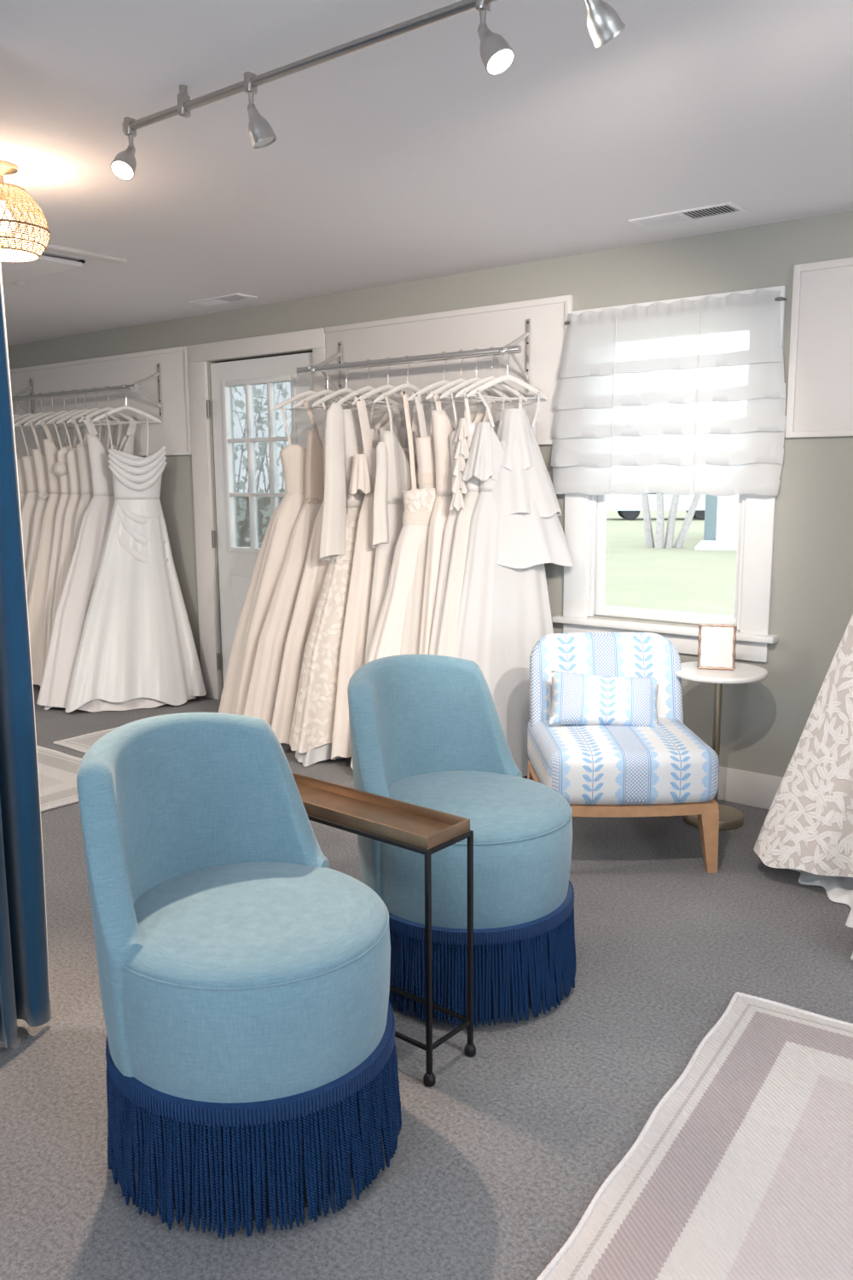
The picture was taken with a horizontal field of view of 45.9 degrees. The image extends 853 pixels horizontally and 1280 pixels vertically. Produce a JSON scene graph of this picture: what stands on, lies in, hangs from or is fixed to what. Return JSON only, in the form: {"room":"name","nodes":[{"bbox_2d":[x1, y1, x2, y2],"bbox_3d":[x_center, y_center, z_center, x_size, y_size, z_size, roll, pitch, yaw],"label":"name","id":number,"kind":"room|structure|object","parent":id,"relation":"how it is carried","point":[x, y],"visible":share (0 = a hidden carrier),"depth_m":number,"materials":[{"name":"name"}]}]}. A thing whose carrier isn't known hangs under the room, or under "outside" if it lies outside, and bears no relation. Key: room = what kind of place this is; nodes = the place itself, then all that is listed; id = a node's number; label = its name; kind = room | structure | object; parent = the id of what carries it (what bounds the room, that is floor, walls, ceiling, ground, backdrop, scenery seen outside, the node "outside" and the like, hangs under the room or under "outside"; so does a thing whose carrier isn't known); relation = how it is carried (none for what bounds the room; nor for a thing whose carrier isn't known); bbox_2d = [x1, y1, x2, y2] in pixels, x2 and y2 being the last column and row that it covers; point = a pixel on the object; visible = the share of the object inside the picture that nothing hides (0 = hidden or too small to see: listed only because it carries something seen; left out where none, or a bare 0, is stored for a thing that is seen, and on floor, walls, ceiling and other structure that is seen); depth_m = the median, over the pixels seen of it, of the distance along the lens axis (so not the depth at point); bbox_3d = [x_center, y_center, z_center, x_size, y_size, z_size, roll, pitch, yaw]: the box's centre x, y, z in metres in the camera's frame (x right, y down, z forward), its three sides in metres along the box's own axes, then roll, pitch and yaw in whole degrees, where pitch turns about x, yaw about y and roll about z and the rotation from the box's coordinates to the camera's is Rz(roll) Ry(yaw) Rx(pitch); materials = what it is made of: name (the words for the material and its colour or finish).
{"room":"clothing store","nodes":[
{"label":"clothing store","id":0,"kind":"room"},
{"bbox_2d":[0,0,852,345],"bbox_3d":[-1.393,-1.330,2.086,10.480,0.080,6.480,7,12,38],"label":"ceiling","id":1,"kind":"structure","parent":0,"point":[400,159],"depth_m":2.85,"materials":[{"name":"paint"}]},
{"bbox_2d":[0,160,50,261],"bbox_3d":[-1.310,-1.323,3.103,0.277,0.263,0.277,6,11,34],"label":"ceiling lamp","id":2,"kind":"object","parent":1,"relation":"attached to","point":[8,223],"visible":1,"depth_m":3.06,"materials":[{"name":"beige wicker"}]},
{"bbox_2d":[0,257,51,1047],"bbox_3d":[-1.407,-0.082,1.849,0.132,2.307,1.420,7,12,38],"label":"velvet curtain","id":3,"kind":"object","parent":1,"relation":"hanging from","point":[24,959],"visible":1,"depth_m":2.41,"materials":[{"name":"blue fabric"}]},
{"bbox_2d":[0,235,127,285],"bbox_3d":[-1.921,-1.580,4.349,0.880,0.151,0.860,7,12,38],"label":"attic hatch","id":4,"kind":"object","parent":1,"relation":"attached to","point":[13,273],"visible":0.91,"depth_m":4.39,"materials":[{"name":"white paint"}]},
{"bbox_2d":[188,293,257,306],"bbox_3d":[-1.102,-1.834,5.434,0.400,0.010,0.140,7,12,38],"label":"ceiling vent","id":5,"kind":"object","parent":1,"relation":"in","point":[235,297],"visible":1,"depth_m":5.41,"materials":[{"name":"metal"}]},
{"bbox_2d":[110,0,625,180],"bbox_3d":[0.620,-1.120,1.552,3.552,0.189,0.121,7,12,37],"label":"track light","id":6,"kind":"object","parent":1,"relation":"attached to","point":[604,23],"visible":1,"depth_m":2.14,"materials":[{"name":"silver metal"}]},
{"bbox_2d":[628,201,746,228],"bbox_3d":[0.963,-1.570,3.728,0.400,0.010,0.140,7,12,38],"label":"ceiling vent","id":7,"kind":"object","parent":1,"relation":"in","point":[730,207],"visible":1,"depth_m":3.71,"materials":[{"name":"metal"}]},
{"bbox_2d":[0,684,852,1279],"bbox_3d":[-1.376,1.028,2.472,10.480,0.060,6.480,7,12,38],"label":"floor","id":8,"kind":"structure","parent":0,"point":[496,1164],"depth_m":2.34,"materials":[{"name":"grey carpet"}]},
{"bbox_2d":[36,745,81,812],"bbox_3d":[-2.274,0.653,4.571,1.559,0.011,1.339,7,12,38],"label":"woven rug","id":9,"kind":"object","parent":8,"relation":"on","point":[57,770],"visible":0.34,"depth_m":4.62,"materials":[{"name":"white fabric"}]},
{"bbox_2d":[52,727,117,752],"bbox_3d":[-1.371,0.546,5.191,1.019,0.011,0.619,7,12,38],"label":"woven rug","id":10,"kind":"object","parent":8,"relation":"on","point":[82,743],"visible":0.16,"depth_m":5.28,"materials":[{"name":"white fabric"}]},
{"bbox_2d":[76,712,401,1239],"bbox_3d":[-0.367,0.620,2.054,0.629,0.866,0.592,5,11,31],"label":"chair","id":11,"kind":"object","parent":8,"relation":"on","point":[253,1073],"visible":1,"depth_m":1.88,"materials":[{"name":"blue fabric"}]},
{"bbox_2d":[292,772,476,1087],"bbox_3d":[-0.196,0.682,2.518,0.679,0.591,0.182,7,12,39],"label":"tray table","id":12,"kind":"object","parent":8,"relation":"on","point":[426,831],"visible":0.59,"depth_m":2.36,"materials":[{"name":"brown wood"}]},
{"bbox_2d":[292,772,470,849],"bbox_3d":[-0.198,0.406,2.473,0.653,0.030,0.167,7,12,38],"label":"tray","id":13,"kind":"object","parent":12,"relation":"on","point":[399,823],"depth_m":2.39,"materials":[{"name":"brown wood"}]},
{"bbox_2d":[347,654,576,1030],"bbox_3d":[0.102,0.504,2.742,0.597,0.866,0.628,-6,11,-29],"label":"chair","id":14,"kind":"object","parent":8,"relation":"on","point":[427,730],"visible":0.8,"depth_m":2.57,"materials":[{"name":"blue fabric"}]},
{"bbox_2d":[527,632,719,872],"bbox_3d":[0.706,0.392,3.758,0.600,0.752,0.700,-1,9,-2],"label":"slipper chair","id":15,"kind":"object","parent":8,"relation":"on","point":[666,770],"visible":0.81,"depth_m":3.50,"materials":[{"name":"blue fabric"}]},
{"bbox_2d":[549,670,659,727],"bbox_3d":[0.668,0.228,3.774,0.426,0.215,0.151,-1,9,-1],"label":"lumbar cushion","id":16,"kind":"object","parent":15,"relation":"on","point":[578,699],"visible":0.98,"depth_m":3.73,"materials":[{"name":"fabric"}]},
{"bbox_2d":[536,991,852,1279],"bbox_3d":[0.844,1.166,1.308,1.569,0.011,2.319,6,11,33],"label":"woven rug","id":17,"kind":"object","parent":8,"relation":"on","point":[743,1169],"visible":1,"depth_m":1.99,"materials":[{"name":"white fabric"}]},
{"bbox_2d":[675,661,768,830],"bbox_3d":[1.146,0.420,3.983,0.366,0.618,0.366,7,12,38],"label":"pedestal table","id":18,"kind":"object","parent":8,"relation":"on","point":[730,817],"visible":0.57,"depth_m":3.93,"materials":[{"name":"white stone"}]},
{"bbox_2d":[697,623,737,670],"bbox_3d":[1.138,0.024,3.945,0.143,0.177,0.084,2,10,15],"label":"picture frame","id":19,"kind":"object","parent":18,"relation":"on","point":[717,642],"visible":1,"depth_m":3.92,"materials":[{"name":"white paper"}]},
{"bbox_2d":[7,210,852,777],"bbox_3d":[0.589,-0.560,4.726,10.480,2.319,0.140,7,12,38],"label":"wall","id":20,"kind":"structure","parent":0,"point":[763,723],"depth_m":4.17,"materials":[{"name":"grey paint"}]},
{"bbox_2d":[11,363,162,424],"bbox_3d":[-2.285,-1.603,6.597,1.501,0.320,0.231,7,12,38],"label":"rail","id":21,"kind":"object","parent":20,"relation":"attached to","point":[139,384],"visible":0.8,"depth_m":6.34,"materials":[{"name":"silver metal"}]},
{"bbox_2d":[13,395,43,429],"bbox_3d":[-2.807,-1.563,6.914,0.017,0.232,0.414,8,12,41],"label":"clothes hanger","id":22,"kind":"object","parent":21,"relation":"hanging from","point":[17,415],"visible":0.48,"depth_m":6.91,"materials":[{"name":"white plastic"}]},
{"bbox_2d":[13,394,59,429],"bbox_3d":[-2.690,-1.548,6.822,0.016,0.232,0.414,8,13,42],"label":"clothes hanger","id":23,"kind":"object","parent":21,"relation":"hanging from","point":[29,414],"visible":0.56,"depth_m":6.80,"materials":[{"name":"white plastic"}]},
{"bbox_2d":[16,425,54,512],"bbox_3d":[-2.726,-0.619,6.873,0.174,1.704,0.582,8,13,42],"label":"gown","id":24,"kind":"object","parent":23,"relation":"hanging from","point":[21,478],"visible":0.07,"depth_m":6.80,"materials":[{"name":"white fabric"}]},
{"bbox_2d":[13,392,71,428],"bbox_3d":[-2.573,-1.534,6.730,0.016,0.232,0.414,9,13,44],"label":"clothes hanger","id":25,"kind":"object","parent":21,"relation":"hanging from","point":[34,416],"visible":0.68,"depth_m":6.68,"materials":[{"name":"white plastic"}]},
{"bbox_2d":[17,420,66,572],"bbox_3d":[-2.617,-0.603,6.762,0.192,1.705,0.624,9,13,44],"label":"gown","id":26,"kind":"object","parent":25,"relation":"hanging from","point":[30,503],"visible":0.21,"depth_m":6.70,"materials":[{"name":"white fabric"}]},
{"bbox_2d":[23,391,82,428],"bbox_3d":[-2.471,-1.522,6.650,0.017,0.232,0.414,8,12,41],"label":"clothes hanger","id":27,"kind":"object","parent":21,"relation":"hanging from","point":[27,423],"visible":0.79,"depth_m":6.61,"materials":[{"name":"white plastic"}]},
{"bbox_2d":[25,419,77,608],"bbox_3d":[-2.503,-0.591,6.692,0.189,1.704,0.586,8,12,41],"label":"gown","id":28,"kind":"object","parent":27,"relation":"hanging from","point":[39,459],"visible":0.23,"depth_m":6.62,"materials":[{"name":"white fabric"}]},
{"bbox_2d":[34,389,86,426],"bbox_3d":[-2.361,-1.508,6.564,0.016,0.232,0.414,8,13,42],"label":"clothes hanger","id":29,"kind":"object","parent":21,"relation":"hanging from","point":[59,413],"visible":0.59,"depth_m":6.52,"materials":[{"name":"white plastic"}]},
{"bbox_2d":[28,418,89,685],"bbox_3d":[-2.409,-0.576,6.588,0.212,1.706,0.641,8,13,42],"label":"gown","id":30,"kind":"object","parent":29,"relation":"hanging from","point":[37,601],"visible":0.31,"depth_m":6.51,"materials":[{"name":"white fabric"}]},
{"bbox_2d":[46,389,106,426],"bbox_3d":[-2.258,-1.496,6.482,0.016,0.232,0.414,9,13,44],"label":"clothes hanger","id":31,"kind":"object","parent":21,"relation":"hanging from","point":[50,421],"visible":0.7,"depth_m":6.44,"materials":[{"name":"white plastic"}]},
{"bbox_2d":[39,418,101,686],"bbox_3d":[-2.290,-0.565,6.518,0.214,1.705,0.592,7,12,40],"label":"gown","id":32,"kind":"object","parent":31,"relation":"hanging from","point":[61,468],"visible":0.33,"depth_m":6.44,"materials":[{"name":"white fabric"}]},
{"bbox_2d":[55,388,115,425],"bbox_3d":[-2.176,-1.486,6.418,0.017,0.232,0.414,8,12,41],"label":"clothes hanger","id":33,"kind":"object","parent":21,"relation":"hanging from","point":[61,421],"visible":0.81,"depth_m":6.37,"materials":[{"name":"white plastic"}]},
{"bbox_2d":[50,417,110,635],"bbox_3d":[-2.202,-0.552,6.441,0.217,1.704,0.610,8,12,41],"label":"gown","id":34,"kind":"object","parent":33,"relation":"hanging from","point":[72,456],"visible":0.26,"depth_m":6.38,"materials":[{"name":"white fabric"}]},
{"bbox_2d":[66,387,127,425],"bbox_3d":[-2.081,-1.474,6.343,0.016,0.232,0.414,8,13,42],"label":"clothes hanger","id":35,"kind":"object","parent":21,"relation":"hanging from","point":[71,420],"visible":0.85,"depth_m":6.32,"materials":[{"name":"white plastic"}]},
{"bbox_2d":[69,416,122,566],"bbox_3d":[-2.105,-0.539,6.351,0.244,1.704,0.636,8,13,42],"label":"gown","id":36,"kind":"object","parent":35,"relation":"hanging from","point":[86,497],"visible":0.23,"depth_m":6.31,"materials":[{"name":"white fabric"}]},
{"bbox_2d":[78,385,139,424],"bbox_3d":[-1.978,-1.462,6.262,0.016,0.232,0.414,9,13,44],"label":"clothes hanger","id":37,"kind":"object","parent":21,"relation":"hanging from","point":[108,408],"visible":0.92,"depth_m":6.25,"materials":[{"name":"white plastic"}]},
{"bbox_2d":[36,415,136,709],"bbox_3d":[-2.051,-0.493,6.183,0.335,1.743,0.847,9,13,44],"label":"gown","id":38,"kind":"object","parent":37,"relation":"hanging from","point":[72,609],"visible":0.47,"depth_m":6.13,"materials":[{"name":"white fabric"}]},
{"bbox_2d":[92,384,161,423],"bbox_3d":[-1.835,-1.444,6.150,0.414,0.232,0.017,-4,10,-23],"label":"clothes hanger","id":39,"kind":"object","parent":21,"relation":"hanging from","point":[99,417],"visible":1,"depth_m":6.15,"materials":[{"name":"white plastic"}]},
{"bbox_2d":[65,412,206,712],"bbox_3d":[-1.808,-0.485,6.064,0.833,1.763,0.496,-5,10,-27],"label":"gown","id":40,"kind":"object","parent":39,"relation":"hanging from","point":[137,649],"visible":1,"depth_m":6.10,"materials":[{"name":"white fabric"}]},
{"bbox_2d":[117,500,161,523],"bbox_3d":[-1.756,-0.783,6.165,0.259,0.143,0.054,-4,10,-20],"label":"drape","id":41,"kind":"object","parent":40,"relation":"hanging from","point":[129,512],"depth_m":6.15,"materials":[{"name":"white fabric"}]},
{"bbox_2d":[116,510,165,544],"bbox_3d":[-1.749,-0.689,6.164,0.289,0.227,0.060,-3,10,-17],"label":"drape","id":42,"kind":"object","parent":40,"relation":"hanging from","point":[133,526],"depth_m":6.16,"materials":[{"name":"white fabric"}]},
{"bbox_2d":[114,529,168,562],"bbox_3d":[-1.751,-0.577,6.163,0.327,0.228,0.065,-3,10,-17],"label":"drape","id":43,"kind":"object","parent":40,"relation":"hanging from","point":[130,545],"depth_m":6.16,"materials":[{"name":"white fabric"}]},
{"bbox_2d":[9,345,191,459],"bbox_3d":[-2.438,-1.571,6.889,2.568,0.642,0.026,7,12,38],"label":"wall panel","id":44,"kind":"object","parent":20,"relation":"attached to","point":[173,432],"depth_m":6.51,"materials":[{"name":"white paint"}]},
{"bbox_2d":[186,327,327,699],"bbox_3d":[-0.977,-0.650,5.868,1.142,2.150,0.024,7,12,38],"label":"trim","id":45,"kind":"structure","parent":20,"relation":"attached to","point":[198,355],"depth_m":6.07,"materials":[{"name":"white paint"}]},
{"bbox_2d":[206,351,314,684],"bbox_3d":[-0.925,-0.604,5.898,0.902,2.048,0.185,7,12,38],"label":"door","id":46,"kind":"structure","parent":20,"relation":"in","point":[249,436],"depth_m":5.91,"materials":[{"name":"white paint"}]},
{"bbox_2d":[296,319,530,395],"bbox_3d":[-0.076,-1.335,4.860,1.367,0.320,0.231,7,12,38],"label":"rail","id":47,"kind":"object","parent":20,"relation":"attached to","point":[320,367],"visible":0.82,"depth_m":4.69,"materials":[{"name":"silver metal"}]},
{"bbox_2d":[273,365,345,411],"bbox_3d":[-0.594,-1.293,5.174,0.414,0.232,0.016,-5,10,-25],"label":"clothes hanger","id":48,"kind":"object","parent":47,"relation":"hanging from","point":[280,405],"visible":0.8,"depth_m":5.15,"materials":[{"name":"white plastic"}]},
{"bbox_2d":[218,401,342,715],"bbox_3d":[-0.794,-0.386,5.445,0.722,1.736,0.564,-3,10,-18],"label":"gown","id":49,"kind":"object","parent":48,"relation":"hanging from","point":[272,553],"visible":0.36,"depth_m":5.22,"materials":[{"name":"beige fabric"}]},
{"bbox_2d":[291,363,357,410],"bbox_3d":[-0.500,-1.282,5.100,0.414,0.232,0.017,-7,11,-35],"label":"clothes hanger","id":50,"kind":"object","parent":47,"relation":"hanging from","point":[299,404],"visible":0.7,"depth_m":5.07,"materials":[{"name":"white plastic"}]},
{"bbox_2d":[243,398,354,727],"bbox_3d":[-0.668,-0.358,5.216,0.685,1.736,0.306,-7,11,-35],"label":"gown","id":51,"kind":"object","parent":50,"relation":"hanging from","point":[260,701],"visible":0.32,"depth_m":5.11,"materials":[{"name":"beige fabric"}]},
{"bbox_2d":[311,360,381,410],"bbox_3d":[-0.399,-1.270,5.020,0.414,0.232,0.017,-8,12,-37],"label":"clothes hanger","id":52,"kind":"object","parent":47,"relation":"hanging from","point":[318,402],"visible":0.83,"depth_m":5.00,"materials":[{"name":"white plastic"}]},
{"bbox_2d":[271,397,373,744],"bbox_3d":[-0.521,-0.340,5.087,0.681,1.719,0.236,-7,12,-37],"label":"gown","id":53,"kind":"object","parent":52,"relation":"hanging from","point":[315,570],"visible":0.23,"depth_m":5.01,"materials":[{"name":"beige fabric"}]},
{"bbox_2d":[336,359,401,408],"bbox_3d":[-0.283,-1.256,4.929,0.414,0.232,0.016,-9,12,-42],"label":"clothes hanger","id":54,"kind":"object","parent":47,"relation":"hanging from","point":[354,393],"visible":0.87,"depth_m":4.91,"materials":[{"name":"white plastic"}]},
{"bbox_2d":[289,403,401,766],"bbox_3d":[-0.371,-0.283,4.930,0.731,1.710,0.267,-9,12,-42],"label":"gown","id":55,"kind":"object","parent":54,"relation":"hanging from","point":[313,719],"visible":0.41,"depth_m":4.84,"materials":[{"name":"beige fabric"}]},
{"bbox_2d":[351,356,424,407],"bbox_3d":[-0.184,-1.244,4.852,0.414,0.232,0.017,-7,11,-35],"label":"clothes hanger","id":56,"kind":"object","parent":47,"relation":"hanging from","point":[377,390],"visible":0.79,"depth_m":4.83,"materials":[{"name":"white plastic"}]},
{"bbox_2d":[331,395,419,759],"bbox_3d":[-0.230,-0.304,4.873,0.636,1.714,0.274,-7,11,-35],"label":"gown","id":57,"kind":"object","parent":56,"relation":"hanging from","point":[363,479],"visible":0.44,"depth_m":4.80,"materials":[{"name":"beige fabric"}]},
{"bbox_2d":[372,354,436,405],"bbox_3d":[-0.089,-1.232,4.777,0.414,0.232,0.016,-8,12,-39],"label":"clothes hanger","id":58,"kind":"object","parent":47,"relation":"hanging from","point":[399,387],"visible":0.8,"depth_m":4.75,"materials":[{"name":"white plastic"}]},
{"bbox_2d":[365,392,434,663],"bbox_3d":[-0.114,-0.292,4.788,0.589,1.736,0.259,-9,13,-42],"label":"gown","id":59,"kind":"object","parent":58,"relation":"hanging from","point":[393,474],"visible":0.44,"depth_m":4.74,"materials":[{"name":"white fabric"}]},
{"bbox_2d":[407,351,480,404],"bbox_3d":[0.083,-1.211,4.642,0.414,0.232,0.017,-7,11,-35],"label":"clothes hanger","id":60,"kind":"object","parent":47,"relation":"hanging from","point":[439,383],"visible":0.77,"depth_m":4.59,"materials":[{"name":"white plastic"}]},
{"bbox_2d":[350,389,469,768],"bbox_3d":[-0.058,-0.261,4.613,0.636,1.731,0.281,-5,11,-28],"label":"gown","id":61,"kind":"object","parent":60,"relation":"hanging from","point":[419,503],"visible":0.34,"depth_m":4.61,"materials":[{"name":"beige fabric"}]},
{"bbox_2d":[400,391,476,654],"bbox_3d":[0.060,-0.271,4.657,0.600,1.714,0.302,-7,11,-35],"label":"gown","id":62,"kind":"object","parent":60,"relation":"hanging from","point":[424,444],"visible":0.23,"depth_m":4.60,"materials":[{"name":"white fabric"}]},
{"bbox_2d":[425,349,495,403],"bbox_3d":[0.158,-1.202,4.582,0.414,0.232,0.017,-8,12,-37],"label":"clothes hanger","id":63,"kind":"object","parent":47,"relation":"hanging from","point":[455,382],"visible":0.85,"depth_m":4.55,"materials":[{"name":"white plastic"}]},
{"bbox_2d":[418,389,491,654],"bbox_3d":[0.139,-0.260,4.579,0.614,1.716,0.308,-7,12,-37],"label":"gown","id":64,"kind":"object","parent":63,"relation":"hanging from","point":[443,427],"visible":0.24,"depth_m":4.54,"materials":[{"name":"white fabric"}]},
{"bbox_2d":[439,348,511,401],"bbox_3d":[0.226,-1.194,4.529,0.414,0.232,0.017,-7,11,-35],"label":"clothes hanger","id":65,"kind":"object","parent":47,"relation":"hanging from","point":[445,394],"visible":0.87,"depth_m":4.51,"materials":[{"name":"white plastic"}]},
{"bbox_2d":[428,388,505,655],"bbox_3d":[0.192,-0.252,4.518,0.646,1.719,0.313,-7,11,-35],"label":"gown","id":66,"kind":"object","parent":65,"relation":"hanging from","point":[450,524],"visible":0.15,"depth_m":4.50,"materials":[{"name":"white fabric"}]},
{"bbox_2d":[454,346,527,401],"bbox_3d":[0.291,-1.186,4.478,0.414,0.232,0.017,-7,11,-35],"label":"clothes hanger","id":67,"kind":"object","parent":47,"relation":"hanging from","point":[460,393],"visible":0.89,"depth_m":4.47,"materials":[{"name":"white plastic"}]},
{"bbox_2d":[436,388,522,657],"bbox_3d":[0.237,-0.238,4.447,0.693,1.714,0.323,-7,11,-35],"label":"gown","id":68,"kind":"object","parent":67,"relation":"hanging from","point":[447,640],"visible":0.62,"depth_m":4.42,"materials":[{"name":"white fabric"}]},
{"bbox_2d":[465,344,547,400],"bbox_3d":[0.358,-1.177,4.425,0.414,0.232,0.016,-5,10,-25],"label":"clothes hanger","id":69,"kind":"object","parent":47,"relation":"hanging from","point":[473,392],"visible":1,"depth_m":4.42,"materials":[{"name":"white plastic"}]},
{"bbox_2d":[456,387,573,777],"bbox_3d":[0.334,-0.238,4.431,0.696,1.718,0.405,-7,12,-37],"label":"gown","id":70,"kind":"object","parent":69,"relation":"hanging from","point":[515,528],"visible":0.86,"depth_m":4.41,"materials":[{"name":"white fabric"}]},
{"bbox_2d":[324,295,573,448],"bbox_3d":[0.054,-1.268,4.930,1.496,0.642,0.026,7,12,38],"label":"trim","id":71,"kind":"structure","parent":20,"relation":"attached to","point":[499,325],"depth_m":4.82,"materials":[{"name":"white paint"}]},
{"bbox_2d":[552,285,786,662],"bbox_3d":[1.035,-0.684,4.301,1.027,1.465,0.188,7,12,38],"label":"window","id":72,"kind":"structure","parent":20,"relation":"in","point":[585,515],"depth_m":4.30,"materials":[{"name":"white paint"}]},
{"bbox_2d":[551,289,786,496],"bbox_3d":[0.978,-1.000,4.196,1.046,0.791,0.078,7,12,38],"label":"roman shade","id":73,"kind":"object","parent":72,"relation":"attached to","point":[682,397],"visible":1,"depth_m":4.14,"materials":[{"name":"white fabric"}]},
{"bbox_2d":[717,766,783,809],"bbox_3d":[0.548,0.523,4.841,10.200,0.145,0.016,7,12,38],"label":"baseboard","id":74,"kind":"structure","parent":20,"relation":"attached to","point":[756,789],"depth_m":4.21,"materials":[{"name":"white paint"}]},
{"bbox_2d":[785,256,852,437],"bbox_3d":[2.297,-0.995,3.167,2.292,0.642,0.026,7,12,38],"label":"trim","id":75,"kind":"structure","parent":20,"relation":"attached to","point":[820,390],"depth_m":3.79,"materials":[{"name":"white paint"}]},
{"label":"clothes hanger","id":76,"kind":"object","parent":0,"visible":0},
{"bbox_2d":[753,613,852,907],"bbox_3d":[1.573,-0.046,3.297,0.756,1.743,0.810,-6,11,-31],"label":"gown","id":77,"kind":"object","parent":76,"relation":"hanging from","point":[807,829],"visible":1,"depth_m":3.32,"materials":[{"name":"white fabric"}]},
{"label":"outside","id":78,"kind":"structure","parent":0,"visible":0},
{"bbox_2d":[604,494,736,616],"bbox_3d":[14.973,-6.569,50.528,100.000,0.200,89.700,7,12,38],"label":"lawn","id":79,"kind":"structure","parent":78,"point":[687,579],"depth_m":17.48,"materials":[{"name":"green plant"}]},
{"bbox_2d":[606,493,626,497],"bbox_3d":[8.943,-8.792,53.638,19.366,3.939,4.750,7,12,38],"label":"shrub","id":80,"kind":"object","parent":79,"relation":"on","point":[611,495],"visible":0.02,"depth_m":52.62,"materials":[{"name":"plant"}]},
{"bbox_2d":[606,493,705,520],"bbox_3d":[8.818,-5.199,37.387,4.300,1.420,1.680,0,9,4],"label":"parked car","id":81,"kind":"object","parent":79,"relation":"on","point":[628,507],"visible":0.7,"depth_m":36.65,"materials":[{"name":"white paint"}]},
{"bbox_2d":[641,493,701,548],"bbox_3d":[5.432,-4.359,22.990,4.512,4.557,3.285,0,9,4],"label":"bare tree","id":82,"kind":"object","parent":79,"relation":"on","point":[681,538],"visible":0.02,"depth_m":22.86,"materials":[{"name":"grey plant"}]},
{"bbox_2d":[694,494,738,551],"bbox_3d":[9.401,-3.751,23.924,5.600,2.900,5.900,3,10,18],"label":"outbuilding","id":83,"kind":"structure","parent":79,"relation":"on","point":[721,513],"depth_m":24.38,"materials":[{"name":"white"}]},
{"bbox_3d":[1.768,-0.862,2.440,0.414,0.232,0.016,3,10,20],"label":"clothes hanger","id":84,"kind":"object","parent":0,"visible":0},
{"bbox_2d":[845,902,852,960],"bbox_3d":[1.773,0.080,2.586,1.202,1.721,0.548,3,10,20],"label":"gown","id":85,"kind":"object","parent":84,"relation":"hanging from","point":[850,920],"visible":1,"depth_m":2.83,"materials":[{"name":"white fabric"}]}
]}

